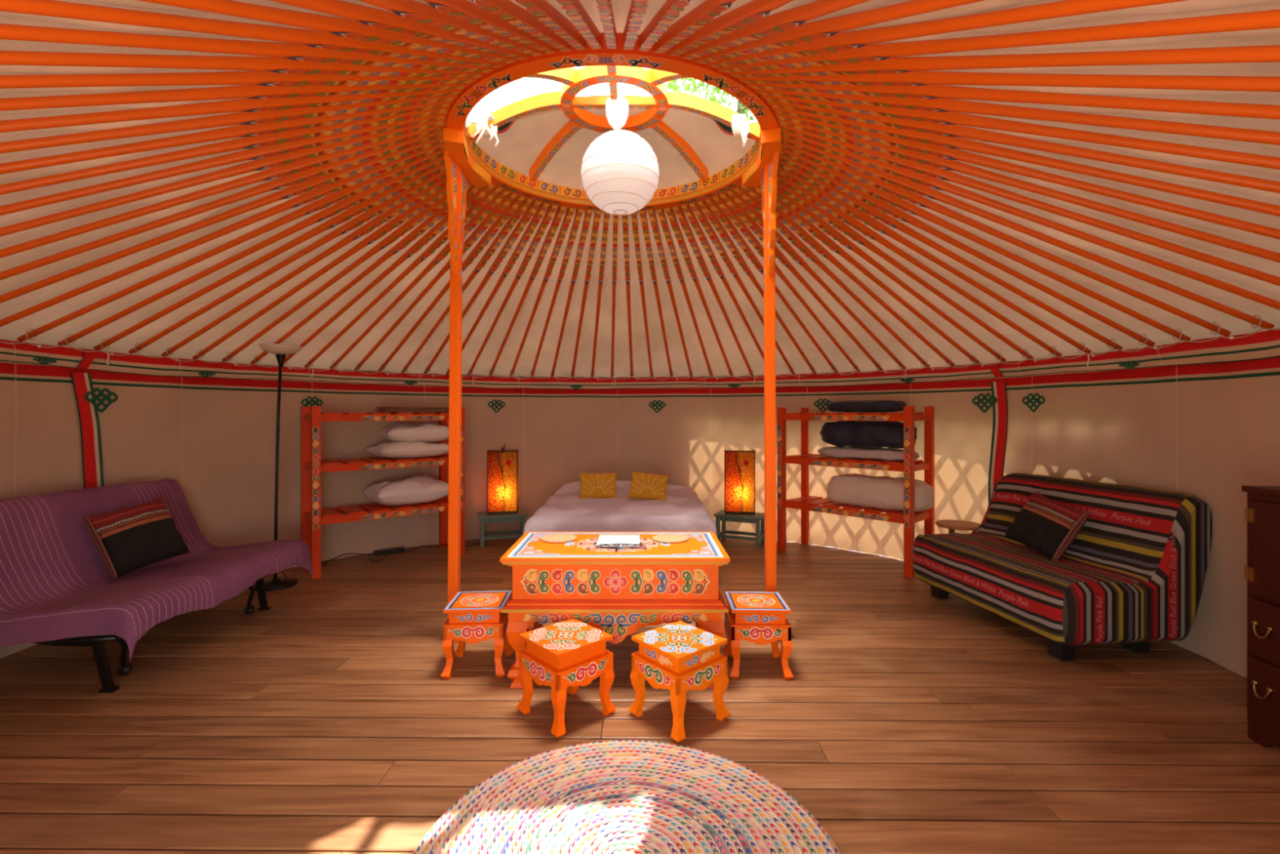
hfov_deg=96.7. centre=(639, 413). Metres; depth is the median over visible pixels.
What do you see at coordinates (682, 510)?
bed
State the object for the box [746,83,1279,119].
pole
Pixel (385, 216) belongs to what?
pole
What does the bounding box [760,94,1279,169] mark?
pole
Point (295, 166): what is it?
pole
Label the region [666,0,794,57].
pole
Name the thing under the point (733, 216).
pole
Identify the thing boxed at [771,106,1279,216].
pole
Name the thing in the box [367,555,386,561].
cable
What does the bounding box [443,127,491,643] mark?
post
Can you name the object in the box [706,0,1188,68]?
pole
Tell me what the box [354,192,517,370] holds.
pole
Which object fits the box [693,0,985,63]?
pole
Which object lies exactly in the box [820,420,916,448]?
quilt
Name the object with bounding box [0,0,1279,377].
ceiling
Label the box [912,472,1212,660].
sofa
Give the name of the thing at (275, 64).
pole
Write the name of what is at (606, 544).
trivet
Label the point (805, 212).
pole
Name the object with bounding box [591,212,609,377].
pole
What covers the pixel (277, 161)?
pole
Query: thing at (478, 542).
cable
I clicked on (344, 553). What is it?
cable
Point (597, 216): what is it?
pole
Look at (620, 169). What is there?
pendant lamp
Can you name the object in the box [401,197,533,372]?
pole
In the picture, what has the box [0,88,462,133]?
pole
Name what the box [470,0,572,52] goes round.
pole
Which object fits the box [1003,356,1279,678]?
wall
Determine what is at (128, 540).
woven cushion
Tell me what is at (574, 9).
pole
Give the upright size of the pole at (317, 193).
1.081 m
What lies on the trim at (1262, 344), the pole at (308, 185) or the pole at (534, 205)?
the pole at (534, 205)
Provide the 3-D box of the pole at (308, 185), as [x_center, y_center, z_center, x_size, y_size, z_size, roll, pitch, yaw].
[-2.005,-0.898,2.650,2.170,1.081,0.046,0,0,-11]
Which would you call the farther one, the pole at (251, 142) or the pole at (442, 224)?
the pole at (442, 224)
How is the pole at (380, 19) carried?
attached to the ceiling
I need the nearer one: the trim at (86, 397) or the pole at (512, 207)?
the trim at (86, 397)
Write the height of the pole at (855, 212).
1.080 m
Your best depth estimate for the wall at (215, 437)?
4.84 m
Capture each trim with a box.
[0,329,1279,389]
[70,372,118,488]
[972,381,1008,503]
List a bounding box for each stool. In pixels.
[440,590,514,678]
[515,617,616,737]
[628,620,730,742]
[722,591,793,679]
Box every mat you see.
[540,533,576,542]
[652,533,688,542]
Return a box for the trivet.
[595,543,645,549]
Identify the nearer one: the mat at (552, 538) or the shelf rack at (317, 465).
the mat at (552, 538)
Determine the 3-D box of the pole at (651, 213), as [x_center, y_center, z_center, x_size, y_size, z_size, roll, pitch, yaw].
[0.288,-0.898,4.724,0.044,1.080,1.912,0,0,14]
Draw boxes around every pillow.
[363,475,448,505]
[364,440,448,457]
[379,422,448,441]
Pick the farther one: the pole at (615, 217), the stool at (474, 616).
the pole at (615, 217)
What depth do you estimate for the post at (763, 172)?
2.97 m
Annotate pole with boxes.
[0,0,506,68]
[0,23,495,73]
[0,50,485,78]
[0,71,477,88]
[0,83,469,111]
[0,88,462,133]
[0,94,457,153]
[0,100,453,174]
[0,106,449,195]
[0,112,447,215]
[0,117,446,236]
[0,123,445,257]
[0,130,443,279]
[0,136,443,302]
[0,142,444,327]
[17,148,444,342]
[57,155,444,346]
[93,162,445,350]
[128,169,446,353]
[135,0,518,64]
[160,177,446,356]
[192,185,446,359]
[222,182,472,362]
[250,185,483,364]
[268,0,530,60]
[277,184,495,364]
[304,186,502,368]
[329,189,510,369]
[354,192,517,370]
[357,0,543,57]
[377,195,525,371]
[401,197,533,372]
[421,0,557,53]
[423,200,541,373]
[445,202,550,373]
[467,204,558,375]
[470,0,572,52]
[488,205,566,376]
[509,207,575,376]
[514,0,586,50]
[530,208,583,376]
[551,209,592,377]
[555,0,602,49]
[570,210,601,377]
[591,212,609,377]
[595,0,617,49]
[610,214,618,377]
[622,0,649,50]
[622,214,633,377]
[631,212,653,377]
[637,0,690,52]
[639,210,673,377]
[647,209,693,377]
[652,0,736,53]
[656,208,713,376]
[664,207,733,377]
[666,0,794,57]
[672,205,753,376]
[680,0,871,60]
[680,204,764,359]
[688,202,795,374]
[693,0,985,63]
[697,200,816,373]
[705,197,838,373]
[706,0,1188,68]
[712,195,860,371]
[718,8,1279,72]
[720,192,883,371]
[727,189,906,369]
[728,44,1279,78]
[733,186,929,368]
[738,71,1279,92]
[740,185,954,366]
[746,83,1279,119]
[751,185,980,364]
[754,88,1279,145]
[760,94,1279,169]
[766,100,1279,193]
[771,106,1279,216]
[774,111,1279,239]
[776,188,1006,362]
[777,118,1279,262]
[777,160,1122,351]
[777,165,1091,353]
[777,172,1062,356]
[777,180,1033,359]
[778,124,1279,286]
[779,154,1155,346]
[781,129,1279,310]
[781,148,1191,342]
[782,135,1274,330]
[782,142,1231,336]
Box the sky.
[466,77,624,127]
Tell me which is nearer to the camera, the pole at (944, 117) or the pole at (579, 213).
the pole at (944, 117)
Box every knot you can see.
[467,114,498,147]
[731,114,758,146]
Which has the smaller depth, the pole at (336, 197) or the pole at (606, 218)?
the pole at (336, 197)
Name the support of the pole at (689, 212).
attached to the ceiling
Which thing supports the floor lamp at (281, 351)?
on the floor
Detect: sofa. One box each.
[0,479,312,692]
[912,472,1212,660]
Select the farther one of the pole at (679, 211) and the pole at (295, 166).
the pole at (679, 211)
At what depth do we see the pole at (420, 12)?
1.63 m
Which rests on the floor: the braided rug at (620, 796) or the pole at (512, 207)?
the braided rug at (620, 796)
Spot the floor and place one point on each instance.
(325, 719)
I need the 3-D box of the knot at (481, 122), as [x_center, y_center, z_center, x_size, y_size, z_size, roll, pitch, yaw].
[-0.805,-1.463,2.957,0.162,0.189,0.100,0,0,0]
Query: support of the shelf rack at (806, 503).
on the floor
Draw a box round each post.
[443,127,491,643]
[742,127,782,643]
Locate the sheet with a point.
(603, 539)
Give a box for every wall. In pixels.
[0,360,76,658]
[75,368,1003,569]
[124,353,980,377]
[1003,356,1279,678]
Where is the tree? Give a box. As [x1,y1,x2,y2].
[664,77,758,124]
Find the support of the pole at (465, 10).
attached to the ceiling
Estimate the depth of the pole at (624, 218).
4.45 m
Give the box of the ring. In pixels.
[445,32,778,210]
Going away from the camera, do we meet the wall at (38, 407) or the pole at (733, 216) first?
the wall at (38, 407)
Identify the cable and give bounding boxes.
[320,553,372,564]
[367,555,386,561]
[406,542,479,552]
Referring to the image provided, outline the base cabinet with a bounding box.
[1241,485,1279,747]
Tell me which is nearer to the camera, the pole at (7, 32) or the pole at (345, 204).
the pole at (7, 32)
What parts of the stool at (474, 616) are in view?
leg, leg, seat, leg, leg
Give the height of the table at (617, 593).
0.575 m
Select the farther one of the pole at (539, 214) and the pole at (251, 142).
the pole at (539, 214)
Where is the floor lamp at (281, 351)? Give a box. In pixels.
[253,343,302,591]
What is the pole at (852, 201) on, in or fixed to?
attached to the ceiling
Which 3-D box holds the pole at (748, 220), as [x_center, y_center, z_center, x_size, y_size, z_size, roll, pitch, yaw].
[1.258,-0.898,4.156,1.981,1.080,0.047,0,0,-38]
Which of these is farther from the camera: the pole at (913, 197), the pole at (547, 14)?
the pole at (913, 197)
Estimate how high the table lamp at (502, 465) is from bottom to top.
0.651 m
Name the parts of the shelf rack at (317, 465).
post, rail, rail, rail, post, rail, rail, rail, rail, rail, post, post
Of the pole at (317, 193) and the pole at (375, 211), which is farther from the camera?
the pole at (375, 211)
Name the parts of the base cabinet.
handle, handle, drawer, drawer, door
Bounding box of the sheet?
[596,534,639,546]
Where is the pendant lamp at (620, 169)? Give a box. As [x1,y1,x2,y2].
[580,96,659,215]
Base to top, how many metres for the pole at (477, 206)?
1.081 m
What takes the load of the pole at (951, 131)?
on the trim at (1262, 344)
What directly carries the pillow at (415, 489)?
on the shelf rack at (317, 465)
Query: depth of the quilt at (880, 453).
4.50 m
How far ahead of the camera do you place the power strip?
4.87 m
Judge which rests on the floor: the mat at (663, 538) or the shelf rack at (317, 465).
the shelf rack at (317, 465)
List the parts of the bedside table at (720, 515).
leg, leg, rail, leg, leg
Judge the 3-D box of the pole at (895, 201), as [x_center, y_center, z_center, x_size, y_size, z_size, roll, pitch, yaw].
[1.718,-0.898,2.907,2.068,1.081,0.045,0,0,4]
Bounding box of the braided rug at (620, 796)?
[412,739,840,853]
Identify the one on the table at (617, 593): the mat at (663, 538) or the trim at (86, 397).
the mat at (663, 538)
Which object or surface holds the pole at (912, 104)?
attached to the ceiling
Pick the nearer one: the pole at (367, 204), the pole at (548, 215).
the pole at (367, 204)
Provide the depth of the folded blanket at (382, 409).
4.67 m
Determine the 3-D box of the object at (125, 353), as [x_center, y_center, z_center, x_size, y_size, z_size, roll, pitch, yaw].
[-0.180,0.430,2.879,6.179,1.660,6.023,0,0,0]
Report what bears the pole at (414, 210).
attached to the ceiling
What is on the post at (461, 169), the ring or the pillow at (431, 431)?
the ring
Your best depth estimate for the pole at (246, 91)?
1.75 m
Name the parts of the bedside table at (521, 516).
leg, rail, leg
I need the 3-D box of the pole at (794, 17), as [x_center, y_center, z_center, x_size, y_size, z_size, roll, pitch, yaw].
[0.529,-0.898,1.183,0.043,1.081,2.229,0,0,-19]
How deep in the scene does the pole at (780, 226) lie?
3.81 m
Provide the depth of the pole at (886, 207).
3.03 m
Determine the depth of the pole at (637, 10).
1.74 m
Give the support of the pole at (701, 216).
on the trim at (1262, 344)
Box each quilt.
[817,446,919,460]
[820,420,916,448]
[826,473,934,511]
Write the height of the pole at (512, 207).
1.081 m
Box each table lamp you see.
[487,443,518,515]
[724,449,755,515]
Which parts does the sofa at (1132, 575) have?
leg, leg, leg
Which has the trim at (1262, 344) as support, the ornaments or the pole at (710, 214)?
the pole at (710, 214)
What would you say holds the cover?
on the shelf rack at (806, 503)
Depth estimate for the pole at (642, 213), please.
4.37 m
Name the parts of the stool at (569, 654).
leg, leg, seat, leg, leg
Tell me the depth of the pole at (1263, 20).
1.30 m
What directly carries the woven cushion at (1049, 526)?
on the sofa at (1132, 575)
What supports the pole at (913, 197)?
attached to the ceiling
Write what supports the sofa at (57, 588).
on the floor
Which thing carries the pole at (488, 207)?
attached to the ceiling
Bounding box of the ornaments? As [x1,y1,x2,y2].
[301,392,1044,413]
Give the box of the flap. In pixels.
[466,95,755,189]
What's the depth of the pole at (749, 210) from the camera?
3.88 m
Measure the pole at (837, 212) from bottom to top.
1.081 m
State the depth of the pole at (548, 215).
4.19 m
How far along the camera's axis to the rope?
3.82 m
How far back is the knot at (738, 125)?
2.93 m
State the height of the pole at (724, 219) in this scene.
1.080 m
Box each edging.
[497,120,515,133]
[712,119,751,138]
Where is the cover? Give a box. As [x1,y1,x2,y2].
[826,400,906,412]
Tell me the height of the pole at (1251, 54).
1.081 m
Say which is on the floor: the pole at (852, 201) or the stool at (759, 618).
the stool at (759, 618)
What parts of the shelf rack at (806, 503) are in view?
post, post, rail, rail, rail, rail, rail, post, rail, rail, rail, post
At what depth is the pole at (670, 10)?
1.73 m
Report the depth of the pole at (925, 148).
2.16 m
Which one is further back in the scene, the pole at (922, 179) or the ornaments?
the ornaments
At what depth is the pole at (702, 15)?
1.71 m
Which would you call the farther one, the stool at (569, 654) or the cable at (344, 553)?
the cable at (344, 553)
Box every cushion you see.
[83,497,190,578]
[578,472,617,498]
[627,471,669,500]
[1004,491,1090,560]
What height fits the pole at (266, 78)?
1.082 m
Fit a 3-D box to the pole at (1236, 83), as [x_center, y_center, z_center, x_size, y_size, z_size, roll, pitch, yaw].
[1.074,-0.898,1.523,0.044,1.081,2.178,0,0,-38]
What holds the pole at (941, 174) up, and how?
attached to the ceiling
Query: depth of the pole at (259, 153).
2.23 m
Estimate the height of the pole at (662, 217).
1.080 m
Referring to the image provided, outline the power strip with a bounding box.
[373,546,404,555]
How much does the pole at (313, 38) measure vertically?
1.081 m
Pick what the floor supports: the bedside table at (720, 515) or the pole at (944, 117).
the bedside table at (720, 515)
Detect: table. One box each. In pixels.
[477,510,528,546]
[499,531,729,688]
[713,510,764,547]
[935,520,980,533]
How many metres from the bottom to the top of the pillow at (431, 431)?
0.171 m
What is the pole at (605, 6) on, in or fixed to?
attached to the ceiling
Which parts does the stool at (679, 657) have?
leg, leg, seat, leg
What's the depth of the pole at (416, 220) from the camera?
3.56 m
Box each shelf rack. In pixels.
[300,406,464,579]
[777,406,934,577]
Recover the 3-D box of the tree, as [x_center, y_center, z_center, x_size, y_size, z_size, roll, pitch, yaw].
[1.861,-2.896,9.917,3.207,8.809,3.149,0,0,7]
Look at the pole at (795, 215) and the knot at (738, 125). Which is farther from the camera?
the pole at (795, 215)
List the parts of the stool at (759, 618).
leg, leg, seat, leg, leg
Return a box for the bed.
[523,480,717,537]
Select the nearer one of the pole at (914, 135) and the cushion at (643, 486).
the pole at (914, 135)
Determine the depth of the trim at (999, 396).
4.04 m
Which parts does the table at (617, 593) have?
leg, leg, moulding, leg, leg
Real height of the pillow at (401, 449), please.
0.157 m
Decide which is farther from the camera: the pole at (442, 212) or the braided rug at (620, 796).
the pole at (442, 212)
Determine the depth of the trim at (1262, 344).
3.88 m
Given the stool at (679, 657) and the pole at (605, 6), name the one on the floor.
the stool at (679, 657)
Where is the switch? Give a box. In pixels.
[276,424,279,431]
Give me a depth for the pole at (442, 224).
3.72 m
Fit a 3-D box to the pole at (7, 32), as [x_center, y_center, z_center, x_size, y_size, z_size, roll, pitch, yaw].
[-1.187,-0.898,1.366,0.046,1.081,2.249,0,0,33]
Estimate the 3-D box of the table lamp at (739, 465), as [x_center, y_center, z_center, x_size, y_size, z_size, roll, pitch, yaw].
[0.925,0.631,5.287,0.272,0.587,0.163,0,0,6]
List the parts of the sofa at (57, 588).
leg, frame, leg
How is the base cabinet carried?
on the floor
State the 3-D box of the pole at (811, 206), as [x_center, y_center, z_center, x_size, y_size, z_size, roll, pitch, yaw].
[1.630,-0.898,3.521,2.040,1.081,0.046,0,0,-16]
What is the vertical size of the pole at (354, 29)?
1.082 m
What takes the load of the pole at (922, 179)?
attached to the ceiling
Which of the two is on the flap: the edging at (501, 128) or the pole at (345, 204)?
the edging at (501, 128)
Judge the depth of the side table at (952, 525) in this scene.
4.06 m
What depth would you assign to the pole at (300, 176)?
2.55 m
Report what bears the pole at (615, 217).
on the trim at (1262, 344)
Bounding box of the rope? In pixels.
[0,314,1279,386]
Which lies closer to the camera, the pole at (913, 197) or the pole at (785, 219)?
the pole at (913, 197)
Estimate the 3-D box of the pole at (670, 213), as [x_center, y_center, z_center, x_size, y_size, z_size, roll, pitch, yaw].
[0.533,-0.898,4.649,0.047,1.080,1.920,0,0,23]
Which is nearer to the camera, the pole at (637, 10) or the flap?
the pole at (637, 10)
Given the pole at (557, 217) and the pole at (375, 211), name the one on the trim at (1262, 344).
the pole at (557, 217)
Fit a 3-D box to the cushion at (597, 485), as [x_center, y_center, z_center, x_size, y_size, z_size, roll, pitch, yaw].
[-0.345,0.595,4.679,0.316,0.208,0.142,0,0,-3]
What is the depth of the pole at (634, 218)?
4.42 m
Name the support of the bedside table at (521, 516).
on the floor
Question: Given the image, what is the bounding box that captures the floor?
[0,537,1279,853]
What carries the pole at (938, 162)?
attached to the ceiling
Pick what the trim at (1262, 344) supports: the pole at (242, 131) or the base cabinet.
the pole at (242, 131)
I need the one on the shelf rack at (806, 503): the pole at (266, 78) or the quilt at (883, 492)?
the quilt at (883, 492)
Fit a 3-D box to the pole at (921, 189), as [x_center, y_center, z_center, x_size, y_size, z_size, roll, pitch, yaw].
[1.691,-0.898,2.646,2.079,1.081,0.044,0,0,12]
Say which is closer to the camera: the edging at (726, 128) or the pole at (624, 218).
the edging at (726, 128)
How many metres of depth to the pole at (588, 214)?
4.35 m
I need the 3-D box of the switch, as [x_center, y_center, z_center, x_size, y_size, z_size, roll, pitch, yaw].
[-2.520,0.100,3.962,0.018,0.055,0.014,0,0,0]
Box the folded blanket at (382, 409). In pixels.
[373,405,448,412]
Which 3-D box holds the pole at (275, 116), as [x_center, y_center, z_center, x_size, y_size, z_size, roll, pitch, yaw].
[-1.651,-0.898,1.812,2.216,1.081,0.045,0,0,-39]
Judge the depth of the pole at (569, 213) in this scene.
4.26 m

